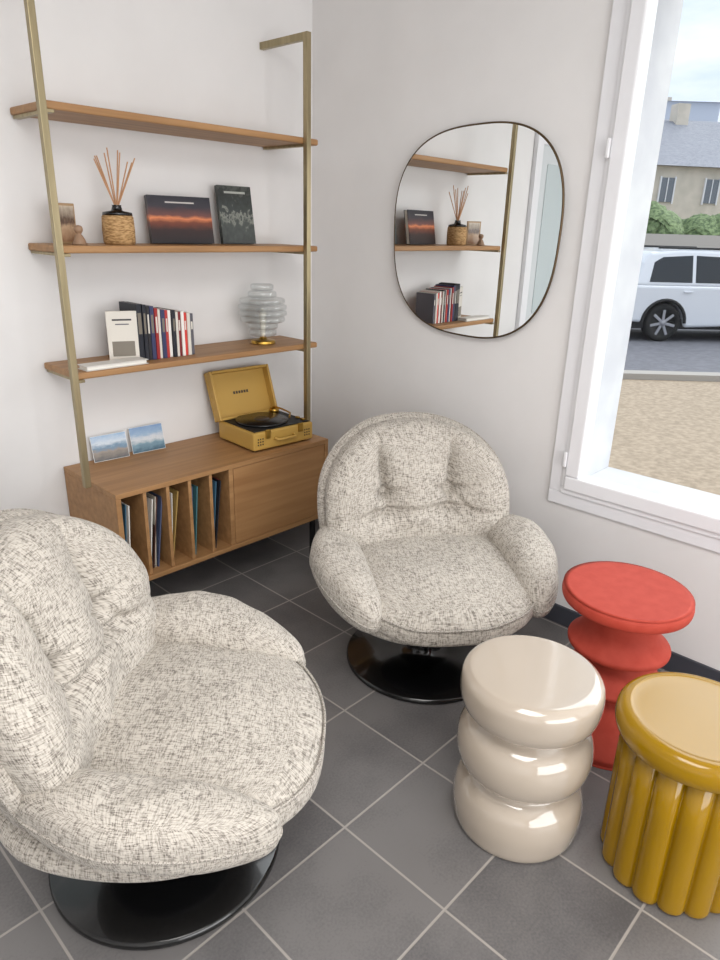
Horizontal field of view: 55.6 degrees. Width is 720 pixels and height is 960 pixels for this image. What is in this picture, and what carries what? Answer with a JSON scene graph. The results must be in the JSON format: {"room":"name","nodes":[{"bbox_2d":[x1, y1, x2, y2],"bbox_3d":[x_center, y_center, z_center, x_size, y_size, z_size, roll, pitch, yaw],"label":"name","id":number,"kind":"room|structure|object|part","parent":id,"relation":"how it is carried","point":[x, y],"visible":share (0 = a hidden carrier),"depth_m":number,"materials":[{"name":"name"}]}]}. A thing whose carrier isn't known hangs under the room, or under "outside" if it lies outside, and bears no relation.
{"room":"living room","nodes":[
{"label":"living room","id":0,"kind":"room"},
{"bbox_2d":[101,215,135,244],"bbox_3d":[-0.863,-0.894,2.444,0.112,0.098,0.112,20,27,40],"label":"pot","id":1,"kind":"object","parent":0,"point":[116,229],"depth_m":2.40,"materials":[{"name":"beige wicker"}]},
{"bbox_2d":[0,0,311,515],"bbox_3d":[-1.861,-0.522,1.844,0.200,2.900,5.100,20,27,40],"label":"wall","id":2,"kind":"structure","parent":0,"point":[203,61],"depth_m":2.62,"materials":[{"name":"paint"}]},
{"bbox_2d":[10,0,317,487],"bbox_3d":[-0.668,-0.893,2.655,0.291,1.605,1.151,20,27,40],"label":"wall shelf unit","id":3,"kind":"object","parent":2,"relation":"attached to","point":[44,110],"visible":0.95,"depth_m":2.47,"materials":[{"name":"brown wood"}]},
{"bbox_3d":[-1.058,-0.761,2.269,0.291,1.605,0.022,20,27,40],"label":"post","id":4,"kind":"part","parent":3,"relation":"part of","materials":[{"name":"gold metal"}]},
{"bbox_2d":[58,203,75,243],"bbox_3d":[-1.000,-0.871,2.321,0.014,0.130,0.090,8,21,17],"label":"photo frame","id":5,"kind":"object","parent":3,"relation":"on","point":[66,210],"visible":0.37,"depth_m":2.32,"materials":[{"name":"beige wood"}]},
{"bbox_2d":[72,225,87,244],"bbox_3d":[-0.946,-0.825,2.300,0.048,0.063,0.048,20,27,40],"label":"figurine","id":6,"kind":"object","parent":3,"relation":"on","point":[78,239],"visible":1,"depth_m":2.29,"materials":[{"name":"brown wood"}]},
{"bbox_2d":[77,357,148,371],"bbox_3d":[-0.889,-0.420,2.469,0.067,0.016,0.240,19,27,39],"label":"paperback book","id":7,"kind":"object","parent":3,"relation":"on","point":[101,365],"visible":0.98,"depth_m":2.45,"materials":[{"name":"white paper"}]},
{"bbox_2d":[94,148,135,244],"bbox_3d":[-0.853,-0.995,2.409,0.136,0.312,0.112,-4,21,-16],"label":"reed diffuser","id":8,"kind":"object","parent":3,"relation":"on","point":[118,228],"visible":1,"depth_m":2.40,"materials":[{"name":"brown wicker"}]},
{"bbox_2d":[105,301,194,359],"bbox_3d":[-0.818,-0.578,2.626,0.135,0.207,0.337,20,27,40],"label":"books","id":9,"kind":"object","parent":3,"relation":"on","point":[136,330],"visible":0.98,"depth_m":2.57,"materials":[{"name":"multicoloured paper"}]},
{"bbox_3d":[-0.656,-1.297,2.523,0.262,0.024,1.127,20,27,40],"label":"shelf","id":10,"kind":"part","parent":3,"relation":"part of","materials":[{"name":"brown wood"}]},
{"bbox_3d":[-0.667,-0.906,2.667,0.262,0.024,1.127,20,27,40],"label":"shelf","id":11,"kind":"part","parent":3,"relation":"part of","materials":[{"name":"brown wood"}]},
{"bbox_2d":[144,195,214,243],"bbox_3d":[-0.697,-1.008,2.651,0.262,0.173,0.049,-15,26,-38],"label":"book","id":12,"kind":"object","parent":3,"relation":"on","point":[170,219],"visible":1,"depth_m":2.64,"materials":[{"name":"black paper"}]},
{"bbox_3d":[-0.678,-0.518,2.811,0.262,0.024,1.127,20,27,40],"label":"shelf","id":13,"kind":"part","parent":3,"relation":"part of","materials":[{"name":"brown wood"}]},
{"bbox_2d":[214,185,255,243],"bbox_3d":[-0.517,-1.100,2.841,0.160,0.225,0.056,-16,27,-40],"label":"book","id":14,"kind":"object","parent":3,"relation":"on","point":[233,203],"visible":1,"depth_m":2.83,"materials":[{"name":"black paper"}]},
{"bbox_2d":[238,283,286,344],"bbox_3d":[-0.428,-0.730,3.000,0.212,0.254,0.212,20,27,40],"label":"table lamp","id":15,"kind":"object","parent":3,"relation":"on","point":[263,340],"visible":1,"depth_m":2.99,"materials":[{"name":"clear glass"}]},
{"bbox_3d":[-0.429,-0.696,3.012,0.032,0.122,0.032,20,27,40],"label":"bulb","id":16,"kind":"part","parent":15,"relation":"part of","materials":[{"name":"white glass"}]},
{"bbox_3d":[-0.322,-1.010,2.998,0.291,1.605,0.022,20,27,40],"label":"post","id":17,"kind":"part","parent":3,"relation":"part of","materials":[{"name":"gold metal"}]},
{"bbox_2d":[0,519,719,959],"bbox_3d":[0.165,1.576,0.294,5.800,0.150,4.800,20,27,40],"label":"floor","id":18,"kind":"structure","parent":0,"point":[379,862],"depth_m":1.69,"materials":[{"name":"tile"}]},
{"bbox_2d":[0,508,325,949],"bbox_3d":[-0.480,0.528,1.600,0.817,0.874,0.855,-3,21,-13],"label":"swivel armchair","id":19,"kind":"object","parent":18,"relation":"on","point":[157,752],"visible":1,"depth_m":1.49,"materials":[{"name":"white fabric"}]},
{"bbox_2d":[0,514,156,794],"bbox_3d":[-0.696,0.393,1.563,0.310,0.588,0.700,2,20,0],"label":"cushion","id":20,"kind":"object","parent":19,"relation":"on","point":[78,611],"depth_m":1.47,"materials":[{"name":"beige fabric"}]},
{"bbox_3d":[-0.405,0.662,1.305,0.496,0.198,0.196,2,20,0],"label":"arm","id":21,"kind":"part","parent":19,"relation":"part of"},
{"bbox_2d":[90,642,324,824],"bbox_3d":[-0.420,0.587,1.633,0.672,0.157,0.666,2,20,0],"label":"seat cushion","id":22,"kind":"object","parent":19,"relation":"on","point":[242,722],"depth_m":1.55,"materials":[{"name":"beige fabric"}]},
{"bbox_3d":[-0.400,0.430,1.927,0.496,0.200,0.196,2,20,0],"label":"arm","id":23,"kind":"part","parent":19,"relation":"part of"},
{"bbox_2d":[64,432,327,581],"bbox_3d":[-0.658,0.158,2.989,0.411,0.593,1.036,20,27,40],"label":"base cabinet","id":24,"kind":"object","parent":18,"relation":"on","point":[183,504],"visible":0.71,"depth_m":2.77,"materials":[{"name":"brown wood"}]},
{"bbox_2d":[89,431,129,462],"bbox_3d":[-1.006,-0.133,2.748,0.146,0.100,0.027,-16,27,-40],"label":"postcard","id":25,"kind":"object","parent":24,"relation":"on","point":[106,447],"visible":1,"depth_m":2.75,"materials":[{"name":"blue paper"}]},
{"bbox_2d":[128,423,165,453],"bbox_3d":[-0.891,-0.175,2.862,0.146,0.105,0.028,-16,27,-40],"label":"postcard","id":26,"kind":"object","parent":24,"relation":"on","point":[145,438],"visible":1,"depth_m":2.86,"materials":[{"name":"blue paper"}]},
{"bbox_2d":[204,364,311,451],"bbox_3d":[-0.442,-0.328,3.031,0.332,0.299,0.378,-17,27,-41],"label":"record player","id":27,"kind":"object","parent":24,"relation":"on","point":[243,402],"visible":1,"depth_m":3.04},
{"bbox_3d":[-0.535,-0.397,3.098,0.315,0.222,0.121,-17,27,-41],"label":"lid","id":28,"kind":"part","parent":27,"relation":"part of","materials":[{"name":"yellow"}]},
{"bbox_3d":[-0.433,-0.266,3.018,0.230,0.011,0.230,-17,27,-41],"label":"platter","id":29,"kind":"part","parent":27,"relation":"part of","materials":[{"name":"black plastic"}]},
{"bbox_3d":[-0.319,-0.186,2.950,0.112,0.017,0.025,-17,27,-41],"label":"handle","id":30,"kind":"part","parent":27,"relation":"part of","materials":[{"name":"yellow"}]},
{"bbox_3d":[-0.347,0.051,2.994,0.017,0.334,0.505,20,27,40],"label":"sliding door","id":31,"kind":"part","parent":24,"relation":"part of","materials":[{"name":"brown wood"}]},
{"bbox_2d":[309,412,558,704],"bbox_3d":[0.260,0.265,2.413,0.854,0.842,0.814,3,20,4],"label":"swivel armchair","id":32,"kind":"object","parent":18,"relation":"on","point":[417,546],"visible":0.99,"depth_m":2.40,"materials":[{"name":"white fabric"}]},
{"bbox_3d":[-0.061,0.311,2.272,0.196,0.186,0.496,-3,21,-13],"label":"arm","id":33,"kind":"part","parent":32,"relation":"part of"},
{"bbox_2d":[325,418,509,546],"bbox_3d":[0.199,0.064,2.568,0.700,0.556,0.304,-3,21,-13],"label":"cushion","id":34,"kind":"object","parent":32,"relation":"on","point":[389,481],"depth_m":2.48,"materials":[{"name":"beige fabric"}]},
{"bbox_2d":[361,534,533,646],"bbox_3d":[0.256,0.333,2.375,0.668,0.158,0.672,-3,21,-13],"label":"seat cushion","id":35,"kind":"object","parent":32,"relation":"on","point":[423,590],"depth_m":2.19,"materials":[{"name":"beige fabric"}]},
{"bbox_3d":[0.585,0.278,2.417,0.192,0.203,0.496,-3,21,-13],"label":"arm","id":36,"kind":"part","parent":32,"relation":"part of"},
{"bbox_2d":[453,635,605,863],"bbox_3d":[0.429,0.696,1.795,0.356,0.472,0.356,0,20,-3],"label":"stool","id":37,"kind":"object","parent":18,"relation":"on","point":[533,708],"visible":1,"depth_m":1.68,"materials":[{"name":"beige"}]},
{"bbox_2d":[562,561,695,770],"bbox_3d":[0.793,0.564,2.128,0.391,0.507,0.391,-2,21,-11],"label":"stool","id":38,"kind":"object","parent":18,"relation":"on","point":[626,609],"visible":0.7,"depth_m":2.01,"materials":[{"name":"red plastic"}]},
{"bbox_2d":[600,672,719,918],"bbox_3d":[0.788,0.761,1.667,0.370,0.457,0.370,-10,23,-28],"label":"stool","id":39,"kind":"object","parent":18,"relation":"on","point":[660,830],"visible":1,"depth_m":1.57,"materials":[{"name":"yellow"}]},
{"bbox_2d":[311,0,719,670],"bbox_3d":[1.882,-0.331,1.614,5.600,2.900,0.270,20,27,40],"label":"wall","id":40,"kind":"structure","parent":0,"point":[389,76],"depth_m":2.72,"materials":[{"name":"paint"}]},
{"bbox_2d":[394,121,564,338],"bbox_3d":[0.430,-0.950,2.648,0.771,0.775,0.025,19,27,39],"label":"wall mirror","id":41,"kind":"object","parent":40,"relation":"attached to","point":[479,207],"visible":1,"depth_m":2.60,"materials":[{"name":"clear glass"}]},
{"bbox_2d":[544,603,719,681],"bbox_3d":[1.750,0.883,1.955,5.600,0.080,0.012,20,27,40],"label":"baseboard","id":42,"kind":"structure","parent":40,"relation":"attached to","point":[559,614],"depth_m":2.48,"materials":[{"name":"grey tile"}]},
{"bbox_2d":[548,0,719,552],"bbox_3d":[1.423,-0.588,1.783,1.812,1.920,0.014,20,27,40],"label":"window frame","id":43,"kind":"structure","parent":40,"relation":"attached to","point":[619,8],"depth_m":2.37,"materials":[{"name":"white plastic"}]},
{"bbox_2d":[560,0,719,539],"bbox_3d":[1.435,-0.591,1.794,1.710,1.820,0.100,20,27,40],"label":"window","id":44,"kind":"structure","parent":40,"relation":"in","point":[632,511],"depth_m":2.32,"materials":[{"name":"white plastic"}]},
{"bbox_3d":[0.786,-0.574,2.389,0.014,1.120,0.010,20,27,40],"label":"hinges","id":45,"kind":"part","parent":44,"relation":"part of","materials":[{"name":"white plastic"}]},
{"bbox_3d":[1.430,-0.591,1.794,1.676,1.780,0.077,20,27,40],"label":"sash","id":46,"kind":"part","parent":44,"relation":"part of","materials":[{"name":"white plastic"}]},
{"bbox_2d":[586,0,719,510],"bbox_3d":[1.549,-0.630,1.907,1.730,1.840,0.230,20,27,40],"label":"outer reveal","id":47,"kind":"object","parent":40,"relation":"attached to","point":[668,14],"visible":0.48,"depth_m":2.45,"materials":[{"name":"white paint"}]},
{"label":"outside","id":48,"kind":"structure","parent":0,"visible":0},
{"bbox_2d":[608,379,719,494],"bbox_3d":[17.166,-4.000,17.813,85.000,0.250,44.730,20,27,40],"label":"gravel ground","id":49,"kind":"structure","parent":48,"point":[665,430],"depth_m":6.85,"materials":[{"name":"beige gravel"}]},
{"bbox_2d":[644,234,719,250],"bbox_3d":[4.729,-7.239,22.508,50.000,1.900,0.300,1,20,-1],"label":"wall","id":50,"kind":"structure","parent":49,"relation":"on","point":[701,241],"depth_m":22.16,"materials":[{"name":"grey concrete"}]},
{"bbox_2d":[646,201,719,235],"bbox_3d":[3.947,-8.520,24.311,43.480,3.026,3.388,1,20,0],"label":"hedge","id":51,"kind":"object","parent":49,"relation":"on","point":[661,220],"visible":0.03,"depth_m":23.42,"materials":[{"name":"green plant"}]},
{"bbox_2d":[651,165,719,218],"bbox_3d":[12.430,-12.243,32.723,6.200,4.600,7.000,-2,21,-9],"label":"wall","id":52,"kind":"structure","parent":49,"relation":"on","point":[690,181],"depth_m":29.13,"materials":[{"name":"paint"}]},
{"bbox_2d":[656,176,719,204],"bbox_3d":[12.965,-11.226,29.384,4.853,3.360,0.093,-2,21,-9],"label":"window","id":53,"kind":"structure","parent":52,"relation":"in","point":[660,182],"depth_m":29.09,"materials":[{"name":"white"}]},
{"bbox_2d":[657,121,719,167],"bbox_3d":[12.521,-15.430,31.543,6.600,2.200,7.600,-2,21,-9],"label":"roof","id":54,"kind":"structure","parent":52,"relation":"on","point":[692,144],"depth_m":29.77,"materials":[{"name":"stone"}]},
{"bbox_2d":[669,103,690,124],"bbox_3d":[14.682,-16.436,31.517,0.600,1.580,0.600,-2,21,-9],"label":"chimney","id":55,"kind":"object","parent":54,"relation":"on","point":[680,112],"visible":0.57,"depth_m":31.15,"materials":[{"name":"paint"}]},
{"bbox_2d":[658,177,719,203],"bbox_3d":[12.964,-11.234,29.391,4.733,3.250,0.070,-2,21,-9],"label":"window panes","id":56,"kind":"structure","parent":52,"relation":"in","point":[664,180],"depth_m":29.11,"materials":[{"name":"grey glass"}]},
{"bbox_3d":[19.857,-15.486,40.613,7.000,5.600,8.000,-1,20,-6],"label":"wall","id":57,"kind":"structure","parent":0,"visible":0},
{"bbox_2d":[664,119,719,141],"bbox_3d":[19.964,-19.236,39.225,7.400,2.400,8.600,-1,20,-6],"label":"roof","id":58,"kind":"structure","parent":57,"relation":"on","point":[713,127],"depth_m":38.32,"materials":[{"name":"stone"}]},
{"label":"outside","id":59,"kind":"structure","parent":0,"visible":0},
{"bbox_2d":[623,328,719,381],"bbox_3d":[4.714,-2.707,12.856,70.001,0.099,7.550,1,20,-1],"label":"street","id":60,"kind":"structure","parent":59,"point":[689,354],"depth_m":10.82,"materials":[{"name":"grey asphalt"}]},
{"bbox_2d":[631,245,719,340],"bbox_3d":[6.814,-3.565,13.010,4.355,1.625,1.810,0,20,-4],"label":"car","id":61,"kind":"object","parent":60,"relation":"on","point":[678,287],"visible":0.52,"depth_m":12.10,"materials":[{"name":"white paint"}]},
{"bbox_3d":[5.440,-3.021,12.199,0.860,0.433,0.060,0,20,-4],"label":"arch trim","id":62,"kind":"part","parent":61,"relation":"part of","materials":[{"name":"black plastic"}]},
{"bbox_3d":[5.437,-3.993,12.767,0.779,0.455,1.728,0,20,-4],"label":"glass","id":63,"kind":"part","parent":61,"relation":"part of","materials":[{"name":"black glass"}]},
{"bbox_3d":[6.808,-3.100,13.188,4.300,0.180,1.660,0,20,-4],"label":"sill","id":64,"kind":"part","parent":61,"relation":"part of","materials":[{"name":"black plastic"}]},
{"bbox_3d":[6.219,-3.990,12.819,0.669,0.455,1.728,0,20,-4],"label":"glass","id":65,"kind":"part","parent":61,"relation":"part of","materials":[{"name":"black glass"}]},
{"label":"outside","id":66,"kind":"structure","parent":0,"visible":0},
{"bbox_2d":[665,101,719,121],"bbox_3d":[25.329,-30.034,69.376,14.000,13.200,12.000,1,20,-1],"label":"wall","id":67,"kind":"structure","parent":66,"point":[699,111],"depth_m":61.76,"materials":[{"name":"grey concrete"}]},
{"bbox_2d":[675,101,719,102],"bbox_3d":[25.514,-36.502,66.981,14.400,0.600,12.600,1,20,-1],"label":"roof","id":68,"kind":"structure","parent":67,"relation":"on","point":[675,101],"depth_m":61.40,"materials":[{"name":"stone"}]}
]}

